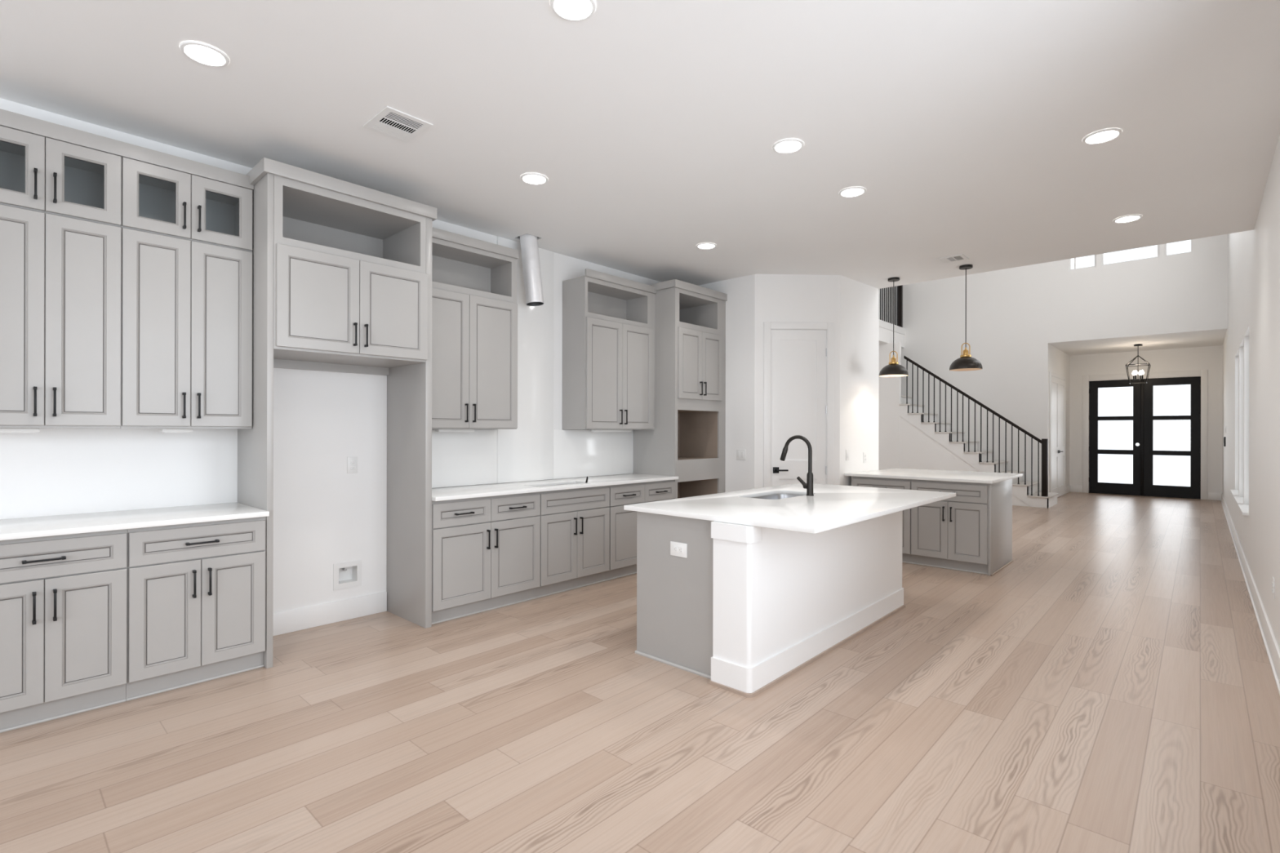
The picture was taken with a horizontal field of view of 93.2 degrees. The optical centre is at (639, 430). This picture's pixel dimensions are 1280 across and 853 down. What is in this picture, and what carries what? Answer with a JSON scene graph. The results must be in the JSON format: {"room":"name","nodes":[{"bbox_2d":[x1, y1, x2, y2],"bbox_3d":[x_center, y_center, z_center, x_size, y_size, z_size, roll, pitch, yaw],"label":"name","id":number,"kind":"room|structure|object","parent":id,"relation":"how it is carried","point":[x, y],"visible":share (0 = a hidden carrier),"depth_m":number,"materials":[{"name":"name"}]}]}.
{"room":"kitchen","nodes":[
{"label":"kitchen","id":0,"kind":"room"},
{"bbox_2d":[0,97,661,613],"bbox_3d":[-2.874,-0.175,3.733,0.150,3.100,9.880,0,0,43],"label":"wall","id":1,"kind":"structure","parent":0,"point":[325,515],"depth_m":4.12,"materials":[{"name":"paint"}]},
{"bbox_2d":[0,204,120,428],"bbox_3d":[-3.083,-0.553,3.112,0.381,1.076,0.602,0,0,43],"label":"upper cabinet","id":2,"kind":"object","parent":1,"relation":"attached to","point":[60,276],"visible":1,"depth_m":3.05,"materials":[{"name":"paint"}]},
{"bbox_2d":[0,427,39,432],"bbox_3d":[-3.137,-0.003,3.029,0.060,0.024,0.190,0,0,43],"label":"light","id":3,"kind":"object","parent":2,"relation":"attached to","point":[2,429],"visible":1,"depth_m":3.03,"materials":[{"name":"white plastic"}]},
{"bbox_2d":[0,125,121,226],"bbox_3d":[-3.082,-1.279,3.112,0.381,0.374,0.602,0,0,43],"label":"upper cabinet","id":4,"kind":"object","parent":1,"relation":"attached to","point":[38,173],"visible":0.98,"depth_m":3.12,"materials":[{"name":"paint"}]},
{"bbox_2d":[0,108,253,190],"bbox_3d":[-2.771,-1.504,3.244,0.042,0.076,1.217,0,0,43],"label":"crown molding","id":5,"kind":"structure","parent":4,"relation":"attached to","point":[9,119],"depth_m":3.21,"materials":[{"name":"paint"}]},
{"bbox_2d":[120,226,252,428],"bbox_3d":[-2.671,-0.552,3.559,0.381,1.076,0.612,0,0,43],"label":"upper cabinet","id":6,"kind":"object","parent":1,"relation":"attached to","point":[186,305],"visible":1,"depth_m":3.42,"materials":[{"name":"paint"}]},
{"bbox_2d":[160,428,193,432],"bbox_3d":[-2.687,-0.002,3.516,0.060,0.024,0.145,0,0,43],"label":"light","id":7,"kind":"object","parent":6,"relation":"attached to","point":[164,430],"visible":1,"depth_m":3.49,"materials":[{"name":"white plastic"}]},
{"bbox_2d":[120,156,252,252],"bbox_3d":[-2.669,-1.278,3.559,0.381,0.374,0.612,0,0,43],"label":"upper cabinet","id":8,"kind":"object","parent":1,"relation":"attached to","point":[156,199],"visible":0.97,"depth_m":3.52,"materials":[{"name":"paint"}]},
{"bbox_2d":[272,591,386,635],"bbox_3d":[-2.257,1.301,4.283,0.014,0.150,0.943,0,0,43],"label":"baseboard","id":9,"kind":"structure","parent":1,"relation":"attached to","point":[295,620],"depth_m":4.31,"materials":[{"name":"paint"}]},
{"bbox_2d":[333,560,361,591],"bbox_3d":[-2.165,1.051,4.451,0.091,0.190,0.200,0,0,43],"label":"water supply box","id":10,"kind":"object","parent":1,"relation":"attached to","point":[348,574],"visible":1,"depth_m":4.46,"materials":[{"name":"white plastic"}]},
{"bbox_2d":[346,457,357,473],"bbox_3d":[-2.109,0.250,4.444,0.009,0.120,0.075,0,0,43],"label":"outlet","id":11,"kind":"object","parent":1,"relation":"attached to","point":[352,462],"visible":1,"depth_m":4.44,"materials":[{"name":"white plastic"}]},
{"bbox_2d":[350,460,355,464],"bbox_3d":[-2.107,0.231,4.442,0.004,0.027,0.034,0,0,43],"label":"socket","id":12,"kind":"object","parent":11,"relation":"attached to","point":[352,462],"depth_m":4.44,"materials":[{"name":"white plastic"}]},
{"bbox_2d":[431,429,497,488],"bbox_3d":[-1.582,0.224,5.007,0.018,0.474,0.932,0,0,43],"label":"backsplash","id":13,"kind":"structure","parent":1,"relation":"attached to","point":[458,458],"depth_m":5.10,"materials":[{"name":"white tile"}]},
{"bbox_2d":[431,227,518,429],"bbox_3d":[-1.452,-0.770,4.876,0.381,1.509,0.917,0,0,43],"label":"upper cabinet","id":14,"kind":"object","parent":1,"relation":"attached to","point":[474,305],"visible":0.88,"depth_m":4.85,"materials":[{"name":"paint"}]},
{"bbox_2d":[435,429,474,431],"bbox_3d":[-1.494,-0.004,4.895,0.060,0.024,0.320,0,0,43],"label":"light","id":15,"kind":"object","parent":14,"relation":"attached to","point":[436,430],"visible":0.95,"depth_m":4.86,"materials":[{"name":"white plastic"}]},
{"bbox_2d":[497,235,553,483],"bbox_3d":[-1.048,-0.629,5.581,0.019,2.182,0.628,0,0,43],"label":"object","id":16,"kind":"structure","parent":1,"relation":"attached to","point":[525,453],"depth_m":5.63,"materials":[{"name":"white paint"}]},
{"bbox_2d":[553,429,633,479],"bbox_3d":[-0.457,0.226,6.223,0.018,0.474,1.114,0,0,43],"label":"backsplash","id":17,"kind":"structure","parent":1,"relation":"attached to","point":[576,453],"depth_m":6.17,"materials":[{"name":"white tile"}]},
{"bbox_2d":[562,268,656,430],"bbox_3d":[-0.280,-0.768,6.144,0.381,1.509,0.996,0,0,43],"label":"upper cabinet","id":18,"kind":"object","parent":1,"relation":"attached to","point":[608,320],"visible":1,"depth_m":5.92,"materials":[{"name":"paint"}]},
{"bbox_2d":[591,429,631,431],"bbox_3d":[-0.286,-0.001,6.202,0.060,0.024,0.520,0,0,43],"label":"light","id":19,"kind":"object","parent":18,"relation":"attached to","point":[593,430],"visible":1,"depth_m":6.16,"materials":[{"name":"white plastic"}]},
{"bbox_2d":[0,492,1279,852],"bbox_3d":[2.236,1.434,6.816,7.035,0.100,21.450,0,0,43],"label":"floor","id":20,"kind":"structure","parent":0,"point":[1111,687],"depth_m":2.74,"materials":[{"name":"brown wood"}]},
{"bbox_2d":[0,528,127,733],"bbox_3d":[-2.985,0.932,3.017,0.633,0.884,0.599,0,0,43],"label":"base cabinet","id":21,"kind":"object","parent":20,"relation":"on","point":[64,597],"visible":1,"depth_m":2.87,"materials":[{"name":"paint"}]},
{"bbox_2d":[125,516,266,701],"bbox_3d":[-2.572,0.933,3.464,0.633,0.884,0.617,0,0,43],"label":"base cabinet","id":22,"kind":"object","parent":20,"relation":"on","point":[197,592],"visible":0.99,"depth_m":3.25,"materials":[{"name":"paint"}]},
{"bbox_2d":[0,502,269,540],"bbox_3d":[-2.779,0.474,3.248,0.649,0.029,1.218,0,0,43],"label":"countertop","id":23,"kind":"structure","parent":22,"relation":"on","point":[68,524],"depth_m":3.17,"materials":[{"name":"white stone"}]},
{"bbox_2d":[237,157,436,668],"bbox_3d":[-2.013,-0.096,4.068,0.657,2.945,1.073,0,0,43],"label":"refrigerator surround","id":24,"kind":"object","parent":20,"relation":"on","point":[342,269],"visible":0.91,"depth_m":3.98,"materials":[{"name":"paint"}]},
{"bbox_2d":[431,492,540,624],"bbox_3d":[-1.342,0.935,4.795,0.633,0.884,0.951,0,0,43],"label":"base cabinet","id":25,"kind":"object","parent":20,"relation":"on","point":[486,551],"visible":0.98,"depth_m":4.57,"materials":[{"name":"paint"}]},
{"bbox_2d":[431,473,678,501],"bbox_3d":[-0.749,0.478,5.426,0.635,0.029,2.682,0,0,43],"label":"countertop","id":26,"kind":"structure","parent":25,"relation":"on","point":[440,494],"depth_m":5.16,"materials":[{"name":"white stone"}]},
{"bbox_2d":[536,485,609,598],"bbox_3d":[-0.749,0.937,5.436,0.633,0.884,0.794,0,0,43],"label":"base cabinet","id":27,"kind":"object","parent":20,"relation":"on","point":[575,523],"visible":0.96,"depth_m":5.22,"materials":[{"name":"paint"}]},
{"bbox_2d":[605,480,675,580],"bbox_3d":[-0.161,0.938,6.071,0.633,0.884,0.935,0,0,43],"label":"base cabinet","id":28,"kind":"object","parent":20,"relation":"on","point":[623,523],"visible":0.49,"depth_m":5.71,"materials":[{"name":"paint"}]},
{"bbox_2d":[633,279,727,498],"bbox_3d":[0.456,-0.087,6.739,0.657,2.936,0.922,0,0,43],"label":"oven tower","id":29,"kind":"object","parent":20,"relation":"on","point":[687,441],"visible":0.71,"depth_m":6.51,"materials":[{"name":"paint"}]},
{"bbox_2d":[635,511,905,697],"bbox_3d":[1.016,0.940,4.247,0.874,0.886,2.255,0,0,43],"label":"kitchen island","id":30,"kind":"object","parent":20,"relation":"on","point":[748,608],"visible":0.88,"depth_m":3.52,"materials":[{"name":"paint"}]},
{"bbox_2d":[670,541,687,558],"bbox_3d":[0.225,0.691,3.532,0.124,0.082,0.009,0,0,43],"label":"outlet","id":31,"kind":"object","parent":30,"relation":"attached to","point":[679,549],"visible":1,"depth_m":3.53,"materials":[{"name":"white plastic"}]},
{"bbox_2d":[673,546,677,552],"bbox_3d":[0.208,0.691,3.544,0.027,0.034,0.004,0,0,43],"label":"socket","id":32,"kind":"object","parent":31,"relation":"attached to","point":[675,548],"depth_m":3.54,"materials":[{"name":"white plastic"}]},
{"bbox_2d":[679,546,682,553],"bbox_3d":[0.237,0.692,3.517,0.027,0.034,0.004,0,0,43],"label":"socket","id":33,"kind":"object","parent":31,"relation":"attached to","point":[680,548],"depth_m":3.52,"materials":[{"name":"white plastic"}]},
{"bbox_2d":[623,483,955,533],"bbox_3d":[1.153,0.482,4.200,1.283,0.029,2.305,0,0,43],"label":"island countertop","id":34,"kind":"structure","parent":30,"relation":"on","point":[830,507],"depth_m":3.77,"materials":[{"name":"white stone"}]},
{"bbox_2d":[753,493,799,499],"bbox_3d":[1.011,0.589,4.450,0.351,0.186,0.676,0,0,43],"label":"sink","id":35,"kind":"object","parent":34,"relation":"in","point":[777,496],"visible":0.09,"depth_m":4.73,"materials":[{"name":"metal"}]},
{"bbox_2d":[779,435,813,496],"bbox_3d":[1.152,0.249,4.456,0.269,0.436,0.054,0,0,43],"label":"faucet","id":36,"kind":"object","parent":34,"relation":"on","point":[808,486],"visible":1,"depth_m":4.38,"materials":[{"name":"black metal"}]},
{"bbox_2d":[851,475,912,564],"bbox_3d":[2.869,0.944,6.822,0.643,0.884,0.953,0,0,43],"label":"base cabinet","id":37,"kind":"object","parent":20,"relation":"on","point":[881,482],"visible":0.14,"depth_m":6.35,"materials":[{"name":"paint"}]},
{"bbox_2d":[844,468,1022,484],"bbox_3d":[3.261,0.486,6.729,1.455,0.029,1.348,0,0,43],"label":"countertop","id":38,"kind":"structure","parent":37,"relation":"on","point":[990,477],"depth_m":6.51,"materials":[{"name":"white stone"}]},
{"bbox_2d":[911,479,1013,576],"bbox_3d":[3.380,0.945,6.351,0.745,0.884,0.955,0,0,43],"label":"base cabinet","id":39,"kind":"object","parent":20,"relation":"on","point":[971,531],"visible":0.77,"depth_m":6.02,"materials":[{"name":"paint"}]},
{"bbox_2d":[898,395,1058,507],"bbox_3d":[6.230,0.316,12.634,4.038,2.152,0.957,0,0,43],"label":"staircase","id":40,"kind":"structure","parent":20,"relation":"on","point":[922,445],"depth_m":12.24,"materials":[{"name":"paint"}]},
{"bbox_2d":[903,355,1048,496],"bbox_3d":[6.465,-0.196,11.837,2.524,2.763,0.088,0,0,43],"label":"stair railing","id":41,"kind":"object","parent":40,"relation":"on","point":[1044,442],"visible":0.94,"depth_m":11.63,"materials":[{"name":"black metal"}]},
{"bbox_2d":[0,0,1279,288],"bbox_3d":[-0.475,-1.846,2.601,5.205,0.250,11.470,0,0,43],"label":"ceiling","id":42,"kind":"structure","parent":0,"point":[653,126],"depth_m":3.23,"materials":[{"name":"paint"}]},
{"bbox_2d":[179,40,229,66],"bbox_3d":[-1.988,-1.719,2.768,0.186,0.008,0.186,0,0,43],"label":"recessed light","id":43,"kind":"object","parent":42,"relation":"in","point":[202,53],"visible":1,"depth_m":2.76,"materials":[{"name":"white plastic"}]},
{"bbox_2d":[361,106,433,142],"bbox_3d":[-1.365,-1.719,3.410,0.315,0.007,0.262,0,0,43],"label":"ceiling vent","id":44,"kind":"object","parent":42,"relation":"in","point":[391,122],"visible":1,"depth_m":3.40,"materials":[{"name":"white plastic"}]},
{"bbox_2d":[520,233,543,306],"bbox_3d":[-0.965,-1.454,5.389,0.226,0.672,0.159,0,0,20],"label":"duct","id":45,"kind":"object","parent":42,"relation":"hanging from","point":[529,243],"visible":0.97,"depth_m":5.32,"materials":[{"name":"metal"}]},
{"bbox_2d":[520,173,547,184],"bbox_3d":[-0.720,-1.717,4.128,0.186,0.008,0.186,0,0,43],"label":"recessed light","id":46,"kind":"object","parent":42,"relation":"in","point":[528,178],"visible":1,"depth_m":4.11,"materials":[{"name":"white plastic"}]},
{"bbox_2d":[549,0,595,21],"bbox_3d":[-0.270,-1.716,2.446,0.186,0.008,0.186,0,0,43],"label":"recessed light","id":47,"kind":"object","parent":42,"relation":"in","point":[567,10],"visible":1,"depth_m":2.46,"materials":[{"name":"white plastic"}]},
{"bbox_2d":[696,242,716,248],"bbox_3d":[0.614,-1.714,5.615,0.186,0.008,0.186,0,0,43],"label":"recessed light","id":48,"kind":"object","parent":42,"relation":"in","point":[704,245],"visible":1,"depth_m":5.61,"materials":[{"name":"white plastic"}]},
{"bbox_2d":[772,137,804,153],"bbox_3d":[0.892,-1.714,3.647,0.186,0.008,0.186,0,0,43],"label":"recessed light","id":49,"kind":"object","parent":42,"relation":"in","point":[789,145],"visible":1,"depth_m":3.64,"materials":[{"name":"white plastic"}]},
{"bbox_2d":[839,186,866,197],"bbox_3d":[1.523,-1.712,4.343,0.186,0.008,0.186,0,0,43],"label":"recessed light","id":50,"kind":"object","parent":42,"relation":"in","point":[850,192],"visible":1,"depth_m":4.33,"materials":[{"name":"white plastic"}]},
{"bbox_2d":[879,276,908,377],"bbox_3d":[2.849,-1.167,6.806,0.304,1.094,0.304,0,0,43],"label":"pendant lamp","id":51,"kind":"object","parent":42,"relation":"hanging from","point":[893,369],"visible":1,"depth_m":6.76,"materials":[{"name":"metal"}]},
{"bbox_2d":[933,253,968,264],"bbox_3d":[3.100,-1.710,6.030,0.262,0.007,0.235,0,0,43],"label":"ceiling vent","id":52,"kind":"object","parent":42,"relation":"in","point":[960,257],"visible":1,"depth_m":6.02,"materials":[{"name":"white plastic"}]},
{"bbox_2d":[949,264,982,371],"bbox_3d":[3.381,-1.174,6.286,0.304,1.078,0.304,0,0,43],"label":"pendant lamp","id":53,"kind":"object","parent":42,"relation":"hanging from","point":[965,362],"visible":1,"depth_m":6.24,"materials":[{"name":"metal"}]},
{"bbox_2d":[1082,128,1122,144],"bbox_3d":[2.685,-1.710,3.520,0.186,0.008,0.186,0,0,43],"label":"recessed light","id":54,"kind":"object","parent":42,"relation":"in","point":[1103,135],"visible":1,"depth_m":3.51,"materials":[{"name":"white plastic"}]},
{"bbox_2d":[1112,214,1142,222],"bbox_3d":[3.927,-1.708,4.879,0.186,0.008,0.186,0,0,43],"label":"recessed light","id":55,"kind":"object","parent":42,"relation":"in","point":[1129,218],"visible":1,"depth_m":4.87,"materials":[{"name":"white plastic"}]},
{"bbox_2d":[699,274,755,492],"bbox_3d":[0.877,-0.168,7.061,1.140,3.100,0.120,0,0,43],"label":"wall","id":56,"kind":"structure","parent":0,"point":[740,291],"depth_m":6.76,"materials":[{"name":"paint"}]},
{"bbox_2d":[736,448,745,460],"bbox_3d":[1.124,0.262,6.743,0.118,0.120,0.010,0,0,43],"label":"light switch","id":57,"kind":"object","parent":56,"relation":"attached to","point":[740,453],"visible":1,"depth_m":6.74,"materials":[{"name":"white plastic"}]},
{"bbox_2d":[754,274,839,488],"bbox_3d":[1.724,-0.167,6.707,0.944,3.100,0.120,0,0,-2],"label":"wall","id":58,"kind":"structure","parent":0,"point":[783,298],"depth_m":6.64,"materials":[{"name":"paint"}]},
{"bbox_2d":[763,321,834,487],"bbox_3d":[1.739,0.096,6.686,0.781,2.575,0.164,0,0,-2],"label":"door","id":59,"kind":"structure","parent":58,"relation":"in","point":[798,357],"depth_m":6.67,"materials":[{"name":"paint"}]},
{"bbox_2d":[840,275,879,485],"bbox_3d":[2.498,-0.165,7.029,0.937,3.100,0.120,0,0,-43],"label":"wall","id":60,"kind":"structure","parent":0,"point":[859,301],"depth_m":6.96,"materials":[{"name":"paint"}]},
{"bbox_2d":[845,449,849,460],"bbox_3d":[2.324,0.270,6.777,0.075,0.120,0.010,0,0,-43],"label":"light switch","id":61,"kind":"object","parent":60,"relation":"attached to","point":[847,451],"visible":1,"depth_m":6.77,"materials":[{"name":"white plastic"}]},
{"bbox_2d":[862,452,866,462],"bbox_3d":[2.622,0.310,7.058,0.075,0.120,0.009,0,0,-43],"label":"outlet","id":62,"kind":"object","parent":60,"relation":"attached to","point":[864,454],"visible":1,"depth_m":7.05,"materials":[{"name":"white plastic"}]},
{"bbox_2d":[878,342,901,470],"bbox_3d":[4.876,-0.240,13.332,1.660,3.259,0.100,0,0,43],"label":"wall","id":63,"kind":"structure","parent":0,"point":[890,388],"depth_m":12.87,"materials":[{"name":"paint"}]},
{"bbox_2d":[879,326,904,347],"bbox_3d":[3.138,-2.022,11.620,1.427,0.295,6.680,0,0,43],"label":"ceiling","id":64,"kind":"structure","parent":0,"point":[886,335],"depth_m":12.94,"materials":[{"name":"paint"}]},
{"bbox_2d":[879,234,1227,492],"bbox_3d":[7.357,-1.706,12.349,6.635,6.200,0.120,0,0,43],"label":"wall","id":65,"kind":"structure","parent":0,"point":[1014,315],"depth_m":11.99,"materials":[{"name":"paint"}]},
{"bbox_2d":[879,319,905,334],"bbox_3d":[3.628,-2.231,11.167,0.128,0.145,6.680,0,0,43],"label":"trim","id":66,"kind":"structure","parent":65,"relation":"attached to","point":[882,324],"depth_m":12.99,"materials":[{"name":"paint"}]},
{"bbox_2d":[880,284,902,327],"bbox_3d":[5.253,-2.825,12.928,0.090,1.050,1.710,0,0,43],"label":"balcony railing","id":67,"kind":"object","parent":66,"relation":"on","point":[900,288],"visible":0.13,"depth_m":13.25,"materials":[{"name":"black metal"}]},
{"bbox_2d":[1069,254,1096,271],"bbox_3d":[8.359,-3.502,11.433,0.420,0.905,0.050,0,0,43],"label":"window","id":68,"kind":"structure","parent":65,"relation":"in","point":[1075,259],"depth_m":11.49,"materials":[{"name":"paint"}]},
{"bbox_2d":[1101,244,1159,266],"bbox_3d":[8.868,-3.501,10.963,0.816,0.905,0.050,0,0,43],"label":"window","id":69,"kind":"structure","parent":65,"relation":"in","point":[1102,255],"depth_m":10.96,"materials":[{"name":"paint"}]},
{"bbox_2d":[1164,239,1193,257],"bbox_3d":[9.352,-3.500,10.515,0.372,0.905,0.050,0,0,43],"label":"window","id":70,"kind":"structure","parent":65,"relation":"in","point":[1192,240],"depth_m":10.45,"materials":[{"name":"paint"}]},
{"bbox_2d":[1048,343,1070,492],"bbox_3d":[8.927,-0.253,13.007,0.150,3.300,2.979,0,0,43],"label":"wall","id":71,"kind":"structure","parent":0,"point":[1059,361],"depth_m":13.51,"materials":[{"name":"paint"}]},
{"bbox_2d":[1049,371,1066,497],"bbox_3d":[8.802,0.107,12.705,0.078,2.580,1.830,0,0,43],"label":"door","id":72,"kind":"structure","parent":71,"relation":"in","point":[1057,382],"depth_m":12.63,"materials":[{"name":"paint"}]},
{"bbox_2d":[1065,485,1070,493],"bbox_3d":[9.668,1.326,13.691,0.014,0.145,0.635,0,0,43],"label":"baseboard","id":73,"kind":"structure","parent":71,"relation":"attached to","point":[1067,488],"depth_m":13.61,"materials":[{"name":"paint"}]},
{"bbox_2d":[1049,329,1226,355],"bbox_3d":[9.932,-1.816,12.114,2.935,0.170,3.029,0,0,43],"label":"ceiling","id":74,"kind":"structure","parent":0,"point":[1209,338],"depth_m":11.96,"materials":[{"name":"paint"}]},
{"bbox_2d":[1125,344,1151,383],"bbox_3d":[9.945,-1.342,12.094,0.371,0.776,0.371,0,0,43],"label":"lantern","id":75,"kind":"object","parent":74,"relation":"hanging from","point":[1135,373],"visible":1,"depth_m":12.08,"materials":[{"name":"black metal"}]},
{"bbox_2d":[1069,345,1222,499],"bbox_3d":[10.873,-0.249,13.134,2.535,3.300,0.150,0,0,43],"label":"wall","id":76,"kind":"structure","parent":0,"point":[1210,358],"depth_m":12.86,"materials":[{"name":"paint"}]},
{"bbox_2d":[1070,485,1082,492],"bbox_3d":[9.971,1.327,13.853,0.240,0.145,0.014,0,0,43],"label":"baseboard","id":77,"kind":"structure","parent":76,"relation":"attached to","point":[1073,488],"depth_m":13.85,"materials":[{"name":"paint"}]},
{"bbox_2d":[1082,369,1207,499],"bbox_3d":[10.872,0.073,13.121,2.072,2.655,0.170,0,0,43],"label":"door","id":78,"kind":"structure","parent":76,"relation":"in","point":[1143,418],"depth_m":13.04,"materials":[{"name":"paint"}]},
{"bbox_2d":[1208,492,1221,500],"bbox_3d":[11.663,1.330,12.289,0.194,0.145,0.014,0,0,43],"label":"baseboard","id":79,"kind":"structure","parent":76,"relation":"attached to","point":[1214,496],"depth_m":12.28,"materials":[{"name":"paint"}]},
{"bbox_2d":[1222,133,1279,649],"bbox_3d":[4.703,-1.711,4.473,0.160,6.200,21.250,0,0,43],"label":"wall","id":80,"kind":"structure","parent":0,"point":[1251,342],"depth_m":4.85,"materials":[{"name":"paint"}]},
{"bbox_2d":[1230,489,1238,497],"bbox_3d":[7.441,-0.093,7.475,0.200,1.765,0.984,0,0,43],"label":"window sill","id":81,"kind":"structure","parent":80,"relation":"in","point":[1234,492],"depth_m":7.48,"materials":[{"name":"paint"}]},
{"bbox_2d":[1233,496,1243,505],"bbox_3d":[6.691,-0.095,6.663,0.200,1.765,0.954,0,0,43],"label":"window sill","id":82,"kind":"structure","parent":80,"relation":"in","point":[1238,500],"depth_m":6.67,"materials":[{"name":"paint"}]},
{"bbox_2d":[1237,503,1248,515],"bbox_3d":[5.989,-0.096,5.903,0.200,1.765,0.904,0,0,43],"label":"window sill","id":83,"kind":"structure","parent":80,"relation":"in","point":[1244,508],"depth_m":5.89,"materials":[{"name":"paint"}]},
{"bbox_2d":[1220,493,1279,695],"bbox_3d":[4.634,1.316,4.532,0.014,0.145,20.950,0,0,43],"label":"baseboard","id":84,"kind":"structure","parent":80,"relation":"attached to","point":[1270,638],"depth_m":4.51,"materials":[{"name":"paint"}]},
{"bbox_2d":[1271,577,1275,598],"bbox_3d":[3.869,0.957,3.701,0.009,0.120,0.075,0,0,43],"label":"outlet","id":85,"kind":"object","parent":80,"relation":"attached to","point":[1273,579],"visible":1,"depth_m":3.67,"materials":[{"name":"white plastic"}]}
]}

